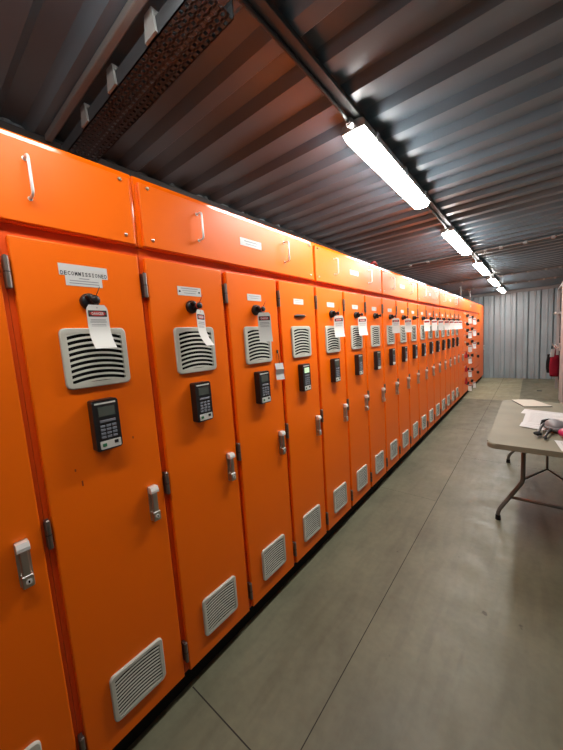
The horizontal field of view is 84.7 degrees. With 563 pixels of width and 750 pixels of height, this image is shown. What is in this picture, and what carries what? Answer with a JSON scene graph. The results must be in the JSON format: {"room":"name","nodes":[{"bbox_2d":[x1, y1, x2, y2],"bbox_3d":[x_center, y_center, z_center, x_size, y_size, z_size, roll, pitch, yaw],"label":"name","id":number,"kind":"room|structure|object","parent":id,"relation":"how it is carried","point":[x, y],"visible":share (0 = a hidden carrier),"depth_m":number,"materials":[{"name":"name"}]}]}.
{"room":"electrical switchgear room","nodes":[
{"label":"electrical switchgear room","id":0,"kind":"room"},
{"bbox_2d":[0,117,370,261],"bbox_3d":[1.804,-0.442,5.104,0.132,2.575,12.020,1,8,39],"label":"wall","id":1,"kind":"structure","parent":0,"point":[1,118],"depth_m":1.66,"materials":[{"name":"metal"}]},
{"bbox_2d":[0,120,461,296],"bbox_3d":[1.786,-1.619,4.923,0.050,0.072,12.020,1,8,39],"label":"trim","id":2,"kind":"structure","parent":1,"relation":"attached to","point":[5,125],"depth_m":1.89,"materials":[{"name":"metal"}]},
{"bbox_2d":[0,0,562,295],"bbox_3d":[2.681,-1.682,4.183,2.570,0.090,12.020,1,8,39],"label":"ceiling","id":3,"kind":"structure","parent":0,"point":[467,95],"depth_m":1.40,"materials":[{"name":"paint"}]},
{"bbox_2d":[45,0,147,141],"bbox_3d":[-0.647,-1.054,1.063,1.038,0.026,0.026,1,8,39],"label":"conduit","id":4,"kind":"object","parent":3,"relation":"attached to","point":[132,8],"visible":1,"depth_m":1.03,"materials":[{"name":"grey metal"}]},
{"bbox_2d":[61,0,233,162],"bbox_3d":[-0.583,-1.042,1.147,1.045,0.072,0.132,1,8,39],"label":"cable tray","id":5,"kind":"object","parent":3,"relation":"hanging from","point":[155,22],"visible":0.94,"depth_m":1.02,"materials":[{"name":"grey metal"}]},
{"bbox_2d":[247,0,504,288],"bbox_3d":[2.633,-1.625,4.206,0.054,0.022,11.940,1,8,39],"label":"rail","id":6,"kind":"object","parent":3,"relation":"attached to","point":[267,10],"visible":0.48,"depth_m":1.09,"materials":[{"name":"black metal"}]},
{"bbox_2d":[237,0,348,121],"bbox_3d":[0.050,-1.077,1.062,0.016,0.030,0.761,1,8,39],"label":"cable","id":7,"kind":"object","parent":6,"relation":"attached to","point":[244,3],"visible":1,"depth_m":1.03,"materials":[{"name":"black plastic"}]},
{"bbox_2d":[341,117,430,208],"bbox_3d":[0.681,-1.182,1.832,0.122,0.074,1.240,1,8,39],"label":"ceiling lamp","id":8,"kind":"object","parent":6,"relation":"attached to","point":[358,133],"visible":0.99,"depth_m":1.61,"materials":[{"name":"glowing white diffuser"},{"name":"white plastic"}]},
{"bbox_2d":[426,205,446,228],"bbox_3d":[1.304,-1.331,2.600,0.016,0.030,0.761,1,8,39],"label":"cable","id":9,"kind":"object","parent":6,"relation":"attached to","point":[427,206],"visible":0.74,"depth_m":2.59,"materials":[{"name":"black plastic"}]},
{"bbox_2d":[441,227,472,254],"bbox_3d":[1.935,-1.436,3.369,0.122,0.074,1.240,1,8,39],"label":"ceiling lamp","id":10,"kind":"object","parent":6,"relation":"attached to","point":[450,234],"visible":0.99,"depth_m":3.16,"materials":[{"name":"grey"}]},
{"bbox_2d":[472,260,489,274],"bbox_3d":[3.188,-1.690,4.906,0.122,0.074,1.240,1,8,39],"label":"ceiling lamp","id":11,"kind":"object","parent":6,"relation":"attached to","point":[479,265],"visible":0.98,"depth_m":4.69,"materials":[{"name":"grey"}]},
{"bbox_2d":[488,277,499,285],"bbox_3d":[4.442,-1.945,6.444,0.122,0.074,1.240,1,8,39],"label":"ceiling lamp","id":12,"kind":"object","parent":6,"relation":"attached to","point":[493,280],"visible":1,"depth_m":6.22,"materials":[{"name":"grey"}]},
{"bbox_2d":[389,234,562,269],"bbox_3d":[2.525,-1.588,3.994,2.250,0.034,0.062,1,8,39],"label":"strut","id":13,"kind":"object","parent":3,"relation":"attached to","point":[558,235],"visible":0.93,"depth_m":3.90,"materials":[{"name":"grey metal"}]},
{"bbox_2d":[433,266,562,285],"bbox_3d":[4.205,-1.929,6.054,2.250,0.034,0.062,1,8,39],"label":"strut","id":14,"kind":"object","parent":3,"relation":"attached to","point":[557,266],"visible":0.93,"depth_m":5.96,"materials":[{"name":"grey metal"}]},
{"bbox_2d":[449,276,562,291],"bbox_3d":[5.240,-2.139,7.322,2.250,0.034,0.062,1,8,39],"label":"strut","id":15,"kind":"object","parent":3,"relation":"attached to","point":[558,276],"visible":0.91,"depth_m":7.19,"materials":[{"name":"grey metal"}]},
{"bbox_2d":[126,377,562,749],"bbox_3d":[2.854,0.897,4.469,2.570,0.080,12.220,1,8,39],"label":"floor","id":16,"kind":"structure","parent":0,"point":[463,650],"depth_m":1.61,"materials":[{"name":"grey concrete"}]},
{"bbox_2d":[0,251,79,749],"bbox_3d":[-1.053,0.541,0.967,0.666,1.914,0.406,1,8,39],"label":"tall cabinet","id":17,"kind":"object","parent":16,"relation":"on","point":[37,712],"visible":1,"depth_m":0.91,"materials":[{"name":"orange metal"}]},
{"bbox_2d":[24,740,41,749],"bbox_3d":[-0.793,1.208,0.874,0.011,0.182,0.200,1,8,39],"label":"vent","id":18,"kind":"object","parent":17,"relation":"attached to","point":[31,744],"depth_m":0.93,"materials":[{"name":"grey plastic"}]},
{"bbox_2d":[0,222,184,749],"bbox_3d":[-0.802,0.490,1.275,0.666,1.914,0.406,1,8,39],"label":"tall cabinet","id":19,"kind":"object","parent":16,"relation":"on","point":[91,414],"visible":0.95,"depth_m":1.06,"materials":[{"name":"orange metal"}]},
{"bbox_2d":[69,278,98,285],"bbox_3d":[-0.648,-0.307,1.016,0.001,0.019,0.088,1,8,39],"label":"label","id":20,"kind":"object","parent":19,"relation":"on","point":[72,281],"depth_m":1.01,"materials":[{"name":"white"}]},
{"bbox_2d":[58,328,129,389],"bbox_3d":[-0.623,-0.060,1.046,0.011,0.196,0.202,1,8,39],"label":"vent","id":21,"kind":"object","parent":19,"relation":"attached to","point":[81,366],"depth_m":1.03,"materials":[{"name":"grey plastic"}]},
{"bbox_2d":[86,287,116,348],"bbox_3d":[-0.577,-0.184,0.983,0.046,0.198,0.065,1,8,39],"label":"tag","id":22,"kind":"object","parent":19,"relation":"hanging from","point":[97,315],"visible":1,"depth_m":0.99,"materials":[{"name":"paper"}]},
{"bbox_2d":[109,637,165,721],"bbox_3d":[-0.542,1.158,1.181,0.011,0.182,0.200,1,8,39],"label":"vent","id":23,"kind":"object","parent":19,"relation":"attached to","point":[134,679],"depth_m":1.17,"materials":[{"name":"grey plastic"}]},
{"bbox_2d":[137,248,248,687],"bbox_3d":[-0.551,0.439,1.582,0.666,1.914,0.406,1,8,39],"label":"tall cabinet","id":24,"kind":"object","parent":16,"relation":"on","point":[191,378],"visible":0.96,"depth_m":1.37,"materials":[{"name":"orange metal"}]},
{"bbox_2d":[173,327,216,373],"bbox_3d":[-0.373,-0.111,1.354,0.011,0.196,0.202,1,8,39],"label":"vent","id":25,"kind":"object","parent":24,"relation":"attached to","point":[191,355],"depth_m":1.34,"materials":[{"name":"grey plastic"}]},
{"bbox_2d":[196,296,213,345],"bbox_3d":[-0.328,-0.231,1.300,0.046,0.216,0.072,-2,6,13],"label":"tag","id":26,"kind":"object","parent":24,"relation":"hanging from","point":[200,315],"visible":1,"depth_m":1.30,"materials":[{"name":"white"}]},
{"bbox_2d":[202,576,237,635],"bbox_3d":[-0.291,1.107,1.489,0.011,0.182,0.200,1,8,39],"label":"vent","id":27,"kind":"object","parent":24,"relation":"attached to","point":[220,603],"depth_m":1.48,"materials":[{"name":"grey plastic"}]},
{"bbox_2d":[130,176,313,280],"bbox_3d":[-0.379,-0.690,1.780,0.644,0.258,1.199,1,8,39],"label":"panel","id":28,"kind":"object","parent":24,"relation":"on","point":[167,221],"visible":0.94,"depth_m":1.40,"materials":[{"name":"orange paint"}]},
{"bbox_2d":[219,264,293,622],"bbox_3d":[-0.300,0.388,1.890,0.666,1.914,0.406,1,8,39],"label":"tall cabinet","id":29,"kind":"object","parent":16,"relation":"on","point":[256,391],"visible":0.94,"depth_m":1.68,"materials":[{"name":"orange metal"}]},
{"bbox_2d":[243,326,271,364],"bbox_3d":[-0.122,-0.162,1.661,0.011,0.196,0.202,1,8,39],"label":"vent","id":30,"kind":"object","parent":29,"relation":"attached to","point":[255,352],"depth_m":1.64,"materials":[{"name":"grey plastic"}]},
{"bbox_2d":[258,300,272,341],"bbox_3d":[-0.089,-0.281,1.611,0.072,0.216,0.022,-6,7,-23],"label":"tag","id":31,"kind":"object","parent":29,"relation":"hanging from","point":[264,318],"visible":1,"depth_m":1.61,"materials":[{"name":"white"}]},
{"bbox_2d":[261,534,285,580],"bbox_3d":[-0.040,1.056,1.796,0.011,0.182,0.200,1,8,39],"label":"vent","id":32,"kind":"object","parent":29,"relation":"attached to","point":[273,554],"depth_m":1.79,"materials":[{"name":"grey plastic"}]},
{"bbox_2d":[275,350,284,379],"bbox_3d":[-0.015,-0.059,1.786,0.051,0.171,0.029,-7,7,-25],"label":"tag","id":33,"kind":"object","parent":29,"relation":"attached to","point":[279,366],"visible":1,"depth_m":1.78,"materials":[{"name":"grey"}]},
{"bbox_2d":[273,274,326,576],"bbox_3d":[-0.060,0.337,2.206,0.640,1.914,0.406,1,8,39],"label":"tall cabinet","id":34,"kind":"object","parent":16,"relation":"on","point":[294,297],"visible":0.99,"depth_m":1.99,"materials":[{"name":"orange metal"}]},
{"bbox_2d":[291,326,311,357],"bbox_3d":[0.129,-0.213,1.969,0.011,0.196,0.202,1,8,39],"label":"vent","id":35,"kind":"object","parent":34,"relation":"attached to","point":[301,342],"depth_m":1.96,"materials":[{"name":"grey plastic"}]},
{"bbox_2d":[303,504,320,541],"bbox_3d":[0.210,1.005,2.104,0.011,0.182,0.200,1,8,39],"label":"vent","id":36,"kind":"object","parent":34,"relation":"attached to","point":[312,516],"depth_m":2.10,"materials":[{"name":"grey plastic"}]},
{"bbox_2d":[312,282,350,542],"bbox_3d":[0.201,0.287,2.505,0.666,1.914,0.406,1,8,39],"label":"tall cabinet","id":37,"kind":"object","parent":16,"relation":"on","point":[327,298],"visible":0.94,"depth_m":2.29,"materials":[{"name":"orange metal"}]},
{"bbox_2d":[325,326,340,352],"bbox_3d":[0.380,-0.264,2.276,0.011,0.196,0.202,1,8,39],"label":"vent","id":38,"kind":"object","parent":37,"relation":"attached to","point":[332,343],"depth_m":2.26,"materials":[{"name":"grey plastic"}]},
{"bbox_2d":[334,307,344,336],"bbox_3d":[0.413,-0.383,2.223,0.072,0.216,0.033,-5,6,-9],"label":"tag","id":39,"kind":"object","parent":37,"relation":"hanging from","point":[338,320],"visible":1,"depth_m":2.23,"materials":[{"name":"white"}]},
{"bbox_2d":[333,482,346,512],"bbox_3d":[0.461,0.954,2.411,0.011,0.182,0.200,1,8,39],"label":"vent","id":40,"kind":"object","parent":37,"relation":"attached to","point":[340,490],"depth_m":2.40,"materials":[{"name":"grey plastic"}]},
{"bbox_2d":[311,242,380,293],"bbox_3d":[0.373,-0.842,2.702,0.644,0.258,1.199,1,8,39],"label":"compartment","id":41,"kind":"object","parent":37,"relation":"on","point":[330,267],"visible":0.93,"depth_m":2.38,"materials":[{"name":"orange paint"}]},
{"bbox_2d":[340,287,370,516],"bbox_3d":[0.452,0.236,2.812,0.666,1.914,0.406,1,8,39],"label":"tall cabinet","id":42,"kind":"object","parent":16,"relation":"on","point":[357,397],"visible":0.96,"depth_m":2.60,"materials":[{"name":"orange metal"}]},
{"bbox_2d":[350,326,362,349],"bbox_3d":[0.630,-0.315,2.583,0.011,0.196,0.202,1,8,39],"label":"vent","id":43,"kind":"object","parent":42,"relation":"attached to","point":[356,340],"depth_m":2.57,"materials":[{"name":"grey plastic"}]},
{"bbox_2d":[357,464,367,491],"bbox_3d":[0.712,0.903,2.719,0.011,0.182,0.200,1,8,39],"label":"vent","id":44,"kind":"object","parent":42,"relation":"attached to","point":[362,472],"depth_m":2.71,"materials":[{"name":"grey plastic"}]},
{"bbox_2d":[358,311,367,334],"bbox_3d":[0.664,-0.433,2.528,0.072,0.216,0.039,-5,6,-7],"label":"tag","id":45,"kind":"object","parent":42,"relation":"hanging from","point":[362,321],"visible":1,"depth_m":2.53,"materials":[{"name":"white"}]},
{"bbox_2d":[362,291,385,496],"bbox_3d":[0.703,0.185,3.120,0.666,1.914,0.406,1,8,39],"label":"tall cabinet","id":46,"kind":"object","parent":16,"relation":"on","point":[372,302],"visible":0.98,"depth_m":2.92,"materials":[{"name":"orange metal"}]},
{"bbox_2d":[370,325,379,346],"bbox_3d":[0.881,-0.365,2.891,0.011,0.196,0.202,1,8,39],"label":"vent","id":47,"kind":"object","parent":46,"relation":"attached to","point":[374,329],"depth_m":2.88,"materials":[{"name":"grey plastic"}]},
{"bbox_2d":[375,450,383,473],"bbox_3d":[0.963,0.852,3.026,0.011,0.182,0.200,1,8,39],"label":"vent","id":48,"kind":"object","parent":46,"relation":"attached to","point":[379,455],"depth_m":3.01,"materials":[{"name":"grey plastic"}]},
{"bbox_2d":[192,378,560,749],"bbox_3d":[3.084,0.863,4.276,1.770,0.003,12.020,1,8,39],"label":"joint","id":49,"kind":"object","parent":16,"relation":"in","point":[212,708],"depth_m":1.40,"materials":[{"name":"grey"}]},
{"bbox_2d":[379,295,398,480],"bbox_3d":[0.954,0.134,3.427,0.666,1.914,0.406,1,8,39],"label":"tall cabinet","id":50,"kind":"object","parent":16,"relation":"on","point":[388,309],"visible":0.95,"depth_m":3.22,"materials":[{"name":"orange metal"}]},
{"bbox_2d":[387,325,394,344],"bbox_3d":[1.132,-0.416,3.198,0.011,0.196,0.202,1,8,39],"label":"vent","id":51,"kind":"object","parent":50,"relation":"attached to","point":[390,336],"depth_m":3.18,"materials":[{"name":"grey plastic"}]},
{"bbox_2d":[390,439,397,459],"bbox_3d":[1.213,0.801,3.333,0.011,0.182,0.200,1,8,39],"label":"vent","id":52,"kind":"object","parent":50,"relation":"attached to","point":[393,443],"depth_m":3.33,"materials":[{"name":"grey plastic"}]},
{"bbox_2d":[392,314,399,332],"bbox_3d":[1.165,-0.536,3.150,0.072,0.216,0.028,-3,6,6],"label":"tag","id":53,"kind":"object","parent":50,"relation":"hanging from","point":[395,321],"visible":1,"depth_m":3.15,"materials":[{"name":"white"}]},
{"bbox_2d":[379,268,416,300],"bbox_3d":[1.126,-0.995,3.624,0.644,0.258,1.199,1,8,39],"label":"compartment","id":54,"kind":"object","parent":50,"relation":"on","point":[393,284],"visible":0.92,"depth_m":3.33,"materials":[{"name":"orange paint"}]},
{"bbox_2d":[394,297,410,466],"bbox_3d":[1.204,0.083,3.735,0.666,1.914,0.406,1,8,39],"label":"tall cabinet","id":55,"kind":"object","parent":16,"relation":"on","point":[403,378],"visible":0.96,"depth_m":3.53,"materials":[{"name":"orange metal"}]},
{"bbox_2d":[400,325,406,342],"bbox_3d":[1.383,-0.467,3.506,0.011,0.196,0.202,1,8,39],"label":"vent","id":56,"kind":"object","parent":55,"relation":"attached to","point":[403,335],"depth_m":3.50,"materials":[{"name":"grey plastic"}]},
{"bbox_2d":[402,429,408,447],"bbox_3d":[1.464,0.751,3.641,0.011,0.182,0.200,1,8,39],"label":"vent","id":57,"kind":"object","parent":55,"relation":"attached to","point":[405,433],"depth_m":3.62,"materials":[{"name":"grey plastic"}]},
{"bbox_2d":[405,313,411,331],"bbox_3d":[1.416,-0.587,3.456,0.072,0.216,0.031,-3,6,9],"label":"tag","id":58,"kind":"object","parent":55,"relation":"hanging from","point":[408,327],"visible":1,"depth_m":3.46,"materials":[{"name":"white"}]},
{"bbox_2d":[406,300,419,454],"bbox_3d":[1.455,0.032,4.042,0.666,1.914,0.406,1,8,39],"label":"tall cabinet","id":59,"kind":"object","parent":16,"relation":"on","point":[411,305],"visible":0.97,"depth_m":3.84,"materials":[{"name":"orange metal"}]},
{"bbox_2d":[411,325,416,340],"bbox_3d":[1.633,-0.518,3.813,0.011,0.196,0.202,1,8,39],"label":"vent","id":60,"kind":"object","parent":59,"relation":"attached to","point":[414,332],"depth_m":3.82,"materials":[{"name":"grey plastic"}]},
{"bbox_2d":[413,421,417,437],"bbox_3d":[1.715,0.700,3.948,0.011,0.182,0.200,1,8,39],"label":"vent","id":61,"kind":"object","parent":59,"relation":"attached to","point":[415,424],"depth_m":3.93,"materials":[{"name":"grey plastic"}]},
{"bbox_2d":[415,301,427,445],"bbox_3d":[1.706,-0.019,4.349,0.666,1.914,0.406,1,8,39],"label":"tall cabinet","id":62,"kind":"object","parent":16,"relation":"on","point":[421,312],"visible":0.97,"depth_m":4.14,"materials":[{"name":"orange metal"}]},
{"bbox_2d":[420,325,424,339],"bbox_3d":[1.884,-0.569,4.121,0.011,0.196,0.202,1,8,39],"label":"vent","id":63,"kind":"object","parent":62,"relation":"attached to","point":[422,333],"depth_m":4.10,"materials":[{"name":"grey plastic"}]},
{"bbox_2d":[422,414,426,429],"bbox_3d":[1.966,0.649,4.256,0.011,0.182,0.200,1,8,39],"label":"vent","id":64,"kind":"object","parent":62,"relation":"attached to","point":[424,425],"depth_m":4.25,"materials":[{"name":"grey plastic"}]},
{"bbox_2d":[424,318,429,330],"bbox_3d":[1.917,-0.688,4.071,0.072,0.216,0.031,-2,7,15],"label":"tag","id":65,"kind":"object","parent":62,"relation":"hanging from","point":[426,321],"visible":1,"depth_m":4.07,"materials":[{"name":"white"}]},
{"bbox_2d":[416,281,439,305],"bbox_3d":[1.878,-1.147,4.547,0.644,0.258,1.199,1,8,39],"label":"compartment","id":66,"kind":"object","parent":62,"relation":"on","point":[427,294],"visible":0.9,"depth_m":4.27,"materials":[{"name":"orange paint"}]},
{"bbox_2d":[424,303,434,437],"bbox_3d":[1.957,-0.070,4.657,0.666,1.914,0.406,1,8,39],"label":"tall cabinet","id":67,"kind":"object","parent":16,"relation":"on","point":[429,310],"visible":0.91,"depth_m":4.46,"materials":[{"name":"orange metal"}]},
{"bbox_2d":[428,325,432,338],"bbox_3d":[2.135,-0.620,4.428,0.011,0.196,0.202,1,8,39],"label":"vent","id":68,"kind":"object","parent":67,"relation":"attached to","point":[430,333],"depth_m":4.44,"materials":[{"name":"grey plastic"}]},
{"bbox_2d":[429,408,433,422],"bbox_3d":[2.216,0.598,4.563,0.011,0.182,0.200,1,8,39],"label":"vent","id":69,"kind":"object","parent":67,"relation":"attached to","point":[431,414],"depth_m":4.55,"materials":[{"name":"grey plastic"}]},
{"bbox_2d":[432,316,436,330],"bbox_3d":[2.167,-0.739,4.380,0.072,0.216,0.027,-4,6,2],"label":"tag","id":70,"kind":"object","parent":67,"relation":"hanging from","point":[434,322],"visible":1,"depth_m":4.38,"materials":[{"name":"white"}]},
{"bbox_2d":[431,304,440,429],"bbox_3d":[2.207,-0.120,4.964,0.666,1.914,0.406,1,8,39],"label":"tall cabinet","id":71,"kind":"object","parent":16,"relation":"on","point":[436,342],"visible":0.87,"depth_m":4.77,"materials":[{"name":"orange metal"}]},
{"bbox_2d":[435,325,438,337],"bbox_3d":[2.386,-0.671,4.736,0.011,0.196,0.202,1,8,39],"label":"vent","id":72,"kind":"object","parent":71,"relation":"attached to","point":[436,331],"depth_m":4.74,"materials":[{"name":"grey plastic"}]},
{"bbox_2d":[436,403,439,416],"bbox_3d":[2.467,0.547,4.871,0.011,0.182,0.200,1,8,39],"label":"vent","id":73,"kind":"object","parent":71,"relation":"attached to","point":[437,404],"depth_m":4.87,"materials":[{"name":"grey plastic"}]},
{"bbox_2d":[438,318,443,329],"bbox_3d":[2.418,-0.790,4.686,0.073,0.216,0.030,-2,7,14],"label":"tag","id":74,"kind":"object","parent":71,"relation":"hanging from","point":[440,322],"visible":1,"depth_m":4.69,"materials":[{"name":"white"}]},
{"bbox_2d":[438,306,446,422],"bbox_3d":[2.458,-0.171,5.272,0.666,1.914,0.406,1,8,39],"label":"tall cabinet","id":75,"kind":"object","parent":16,"relation":"on","point":[443,362],"visible":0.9,"depth_m":5.08,"materials":[{"name":"orange metal"}]},
{"bbox_2d":[438,289,458,308],"bbox_3d":[2.756,-1.325,5.623,0.644,0.258,1.599,1,8,39],"label":"compartment","id":76,"kind":"object","parent":75,"relation":"on","point":[446,299],"visible":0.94,"depth_m":5.33,"materials":[{"name":"orange paint"}]},
{"bbox_2d":[443,307,451,417],"bbox_3d":[2.709,-0.222,5.579,0.666,1.914,0.406,1,8,39],"label":"tall cabinet","id":77,"kind":"object","parent":16,"relation":"on","point":[447,311],"visible":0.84,"depth_m":5.38,"materials":[{"name":"orange metal"}]},
{"bbox_2d":[448,308,456,412],"bbox_3d":[2.960,-0.273,5.887,0.666,1.914,0.406,1,8,39],"label":"tall cabinet","id":78,"kind":"object","parent":16,"relation":"on","point":[453,359],"visible":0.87,"depth_m":5.70,"materials":[{"name":"orange metal"}]},
{"bbox_2d":[452,309,460,407],"bbox_3d":[3.210,-0.324,6.194,0.666,1.914,0.406,1,8,39],"label":"tall cabinet","id":79,"kind":"object","parent":16,"relation":"on","point":[456,337],"visible":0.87,"depth_m":6.00,"materials":[{"name":"orange metal"}]},
{"bbox_2d":[456,309,463,403],"bbox_3d":[3.473,-0.380,6.544,0.631,1.914,0.486,1,8,39],"label":"tall cabinet","id":80,"kind":"object","parent":16,"relation":"on","point":[460,313],"visible":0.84,"depth_m":6.38,"materials":[{"name":"orange metal"}]},
{"bbox_2d":[458,296,478,312],"bbox_3d":[4.196,-1.620,7.412,0.614,0.258,3.031,1,8,39],"label":"compartment","id":81,"kind":"object","parent":80,"relation":"on","point":[464,304],"visible":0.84,"depth_m":6.96,"materials":[{"name":"orange paint"}]},
{"bbox_2d":[461,310,468,398],"bbox_3d":[3.886,-0.462,7.032,0.655,1.914,0.800,1,8,39],"label":"door","id":82,"kind":"structure","parent":16,"relation":"on","point":[465,313],"depth_m":6.80,"materials":[{"name":"orange metal"}]},
{"bbox_2d":[463,312,468,320],"bbox_3d":[4.035,-1.272,6.777,0.022,0.188,0.776,1,8,39],"label":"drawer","id":83,"kind":"object","parent":82,"relation":"in","point":[465,314],"depth_m":6.73,"materials":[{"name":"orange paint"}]},
{"bbox_2d":[463,340,468,351],"bbox_3d":[4.077,-0.649,6.846,0.022,0.230,0.776,1,8,39],"label":"drawer","id":84,"kind":"object","parent":82,"relation":"in","point":[465,342],"depth_m":6.80,"materials":[{"name":"orange paint"}]},
{"bbox_2d":[463,350,468,364],"bbox_3d":[4.094,-0.386,6.875,0.022,0.280,0.776,1,8,39],"label":"drawer","id":85,"kind":"object","parent":82,"relation":"in","point":[465,362],"depth_m":6.83,"materials":[{"name":"orange paint"}]},
{"bbox_2d":[463,363,468,379],"bbox_3d":[4.114,-0.084,6.908,0.022,0.310,0.776,1,8,39],"label":"drawer","id":86,"kind":"object","parent":82,"relation":"in","point":[465,374],"depth_m":6.85,"materials":[{"name":"orange paint"}]},
{"bbox_2d":[463,377,468,393],"bbox_3d":[4.135,0.230,6.943,0.022,0.302,0.776,1,8,39],"label":"drawer","id":87,"kind":"object","parent":82,"relation":"in","point":[465,386],"depth_m":6.88,"materials":[{"name":"orange paint"}]},
{"bbox_2d":[467,312,473,392],"bbox_3d":[4.363,-0.559,7.616,0.655,1.914,0.720,1,8,39],"label":"column","id":88,"kind":"structure","parent":16,"relation":"on","point":[471,328],"depth_m":7.40,"materials":[{"name":"orange metal"}]},
{"bbox_2d":[472,312,478,387],"bbox_3d":[4.908,-0.669,8.285,0.655,1.914,1.020,1,8,39],"label":"column","id":89,"kind":"structure","parent":16,"relation":"on","point":[475,338],"depth_m":8.10,"materials":[{"name":"orange metal"}]},
{"bbox_2d":[473,314,478,330],"bbox_3d":[5.064,-1.366,8.042,0.022,0.418,0.996,1,8,39],"label":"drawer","id":90,"kind":"object","parent":89,"relation":"in","point":[476,316],"depth_m":8.06,"materials":[{"name":"orange paint"}]},
{"bbox_2d":[473,331,478,339],"bbox_3d":[5.086,-1.040,8.078,0.022,0.220,0.996,1,8,39],"label":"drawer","id":91,"kind":"object","parent":89,"relation":"in","point":[476,337],"depth_m":8.09,"materials":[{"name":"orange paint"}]},
{"bbox_2d":[473,339,478,350],"bbox_3d":[5.103,-0.792,8.106,0.022,0.260,0.996,1,8,39],"label":"drawer","id":92,"kind":"object","parent":89,"relation":"in","point":[475,340],"depth_m":8.13,"materials":[{"name":"orange paint"}]},
{"bbox_2d":[473,349,478,367],"bbox_3d":[5.127,-0.435,8.145,0.022,0.440,0.996,1,8,39],"label":"drawer","id":93,"kind":"object","parent":89,"relation":"in","point":[475,351],"depth_m":8.13,"materials":[{"name":"orange paint"}]},
{"bbox_2d":[473,365,478,381],"bbox_3d":[5.155,-0.017,8.191,0.022,0.382,0.996,1,8,39],"label":"drawer","id":94,"kind":"object","parent":89,"relation":"in","point":[476,369],"depth_m":8.19,"materials":[{"name":"orange paint"}]},
{"bbox_2d":[477,304,483,381],"bbox_3d":[5.530,-0.927,9.062,0.631,2.172,0.980,1,8,39],"label":"tall cabinet","id":95,"kind":"object","parent":16,"relation":"on","point":[481,307],"visible":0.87,"depth_m":8.83,"materials":[{"name":"orange metal"}]},
{"bbox_2d":[487,400,562,519],"bbox_3d":[2.248,0.732,2.613,0.704,0.735,1.689,1,8,39],"label":"folding table","id":96,"kind":"object","parent":16,"relation":"on","point":[506,433],"visible":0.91,"depth_m":2.31,"materials":[{"name":"plastic"}]},
{"bbox_2d":[511,399,551,406],"bbox_3d":[2.505,0.283,3.123,0.230,0.008,0.334,-2,7,15],"label":"paper pad","id":97,"kind":"object","parent":96,"relation":"on","point":[525,403],"visible":1,"depth_m":3.08,"materials":[{"name":"white"}]},
{"bbox_2d":[519,422,557,432],"bbox_3d":[1.989,0.401,2.353,0.135,0.002,0.329,-7,7,-28],"label":"paper sheet","id":98,"kind":"object","parent":96,"relation":"on","point":[523,424],"visible":0.63,"depth_m":2.41,"materials":[{"name":"grey"}]},
{"bbox_2d":[521,409,562,414],"bbox_3d":[2.334,0.340,2.739,0.181,0.002,0.333,-9,8,-38],"label":"paper sheet","id":99,"kind":"object","parent":96,"relation":"on","point":[524,410],"visible":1,"depth_m":2.80,"materials":[{"name":"grey"}]},
{"bbox_2d":[523,411,562,423],"bbox_3d":[2.225,0.364,2.565,0.345,0.002,0.480,1,8,39],"label":"paper sheet","id":100,"kind":"object","parent":96,"relation":"on","point":[530,417],"visible":0.79,"depth_m":2.62,"materials":[{"name":"grey"}]},
{"bbox_2d":[533,419,562,438],"bbox_3d":[1.940,0.377,2.217,0.235,0.082,0.371,0,7,31],"label":"defender","id":101,"kind":"object","parent":96,"relation":"on","point":[556,425],"visible":1,"depth_m":2.21,"materials":[{"name":"grey"}]},
{"bbox_2d":[543,419,562,431],"bbox_3d":[2.005,0.367,2.263,0.136,0.080,0.186,0,7,31],"label":"ear cup","id":102,"kind":"object","parent":101,"relation":"on","point":[555,425],"depth_m":2.23,"materials":[{"name":"grey"}]},
{"bbox_2d":[552,281,562,399],"bbox_3d":[5.949,-0.740,6.539,0.291,2.300,1.500,1,8,39],"label":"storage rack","id":103,"kind":"object","parent":16,"relation":"on","point":[558,312],"visible":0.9,"depth_m":7.01,"materials":[{"name":"grey metal"}]},
{"bbox_2d":[546,346,552,372],"bbox_3d":[5.908,-0.349,6.768,0.170,0.579,0.305,1,8,39],"label":"bag","id":104,"kind":"object","parent":103,"relation":"hanging from","point":[548,355],"visible":0.46,"depth_m":6.73,"materials":[{"name":"black fabric"}]},
{"bbox_2d":[549,346,559,376],"bbox_3d":[5.644,-0.288,6.381,0.170,0.619,0.265,1,8,39],"label":"bag","id":105,"kind":"object","parent":103,"relation":"hanging from","point":[554,361],"visible":0.84,"depth_m":6.31,"materials":[{"name":"red fabric"}]},
{"bbox_2d":[559,287,562,402],"bbox_3d":[5.063,-0.537,5.474,0.183,2.250,0.800,1,8,39],"label":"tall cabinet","id":106,"kind":"object","parent":16,"relation":"on","point":[561,343],"visible":0.81,"depth_m":5.59,"materials":[{"name":"grey metal"}]},
{"bbox_3d":[-1.303,0.592,0.660,0.666,1.914,0.406,1,8,39],"label":"cabinet","id":107,"kind":"object","parent":16,"relation":"on","visible":0},
{"bbox_2d":[0,127,137,247],"bbox_3d":[-1.131,-0.537,0.857,0.644,0.258,1.199,1,8,39],"label":"panel","id":108,"kind":"object","parent":107,"relation":"on","point":[45,187],"visible":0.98,"depth_m":0.96,"materials":[{"name":"orange paint"}]},
{"bbox_2d":[467,288,557,378],"bbox_3d":[6.567,-1.191,8.984,2.370,2.575,0.132,1,8,39],"label":"wall","id":109,"kind":"structure","parent":0,"point":[520,328],"depth_m":8.78,"materials":[{"name":"metal"}]},
{"bbox_2d":[462,284,560,298],"bbox_3d":[6.439,-2.356,8.793,2.370,0.085,0.050,1,8,39],"label":"trim","id":110,"kind":"structure","parent":109,"relation":"attached to","point":[557,285],"depth_m":8.65,"materials":[{"name":"grey metal"}]},
{"bbox_3d":[3.727,-0.398,3.542,0.132,2.575,12.020,1,8,39],"label":"wall","id":111,"kind":"structure","parent":0,"visible":0},
{"bbox_2d":[558,288,561,379],"bbox_3d":[7.374,-1.080,8.157,0.070,2.430,0.080,1,8,39],"label":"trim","id":112,"kind":"structure","parent":111,"relation":"attached to","point":[561,288],"depth_m":8.10,"materials":[{"name":"metal"}]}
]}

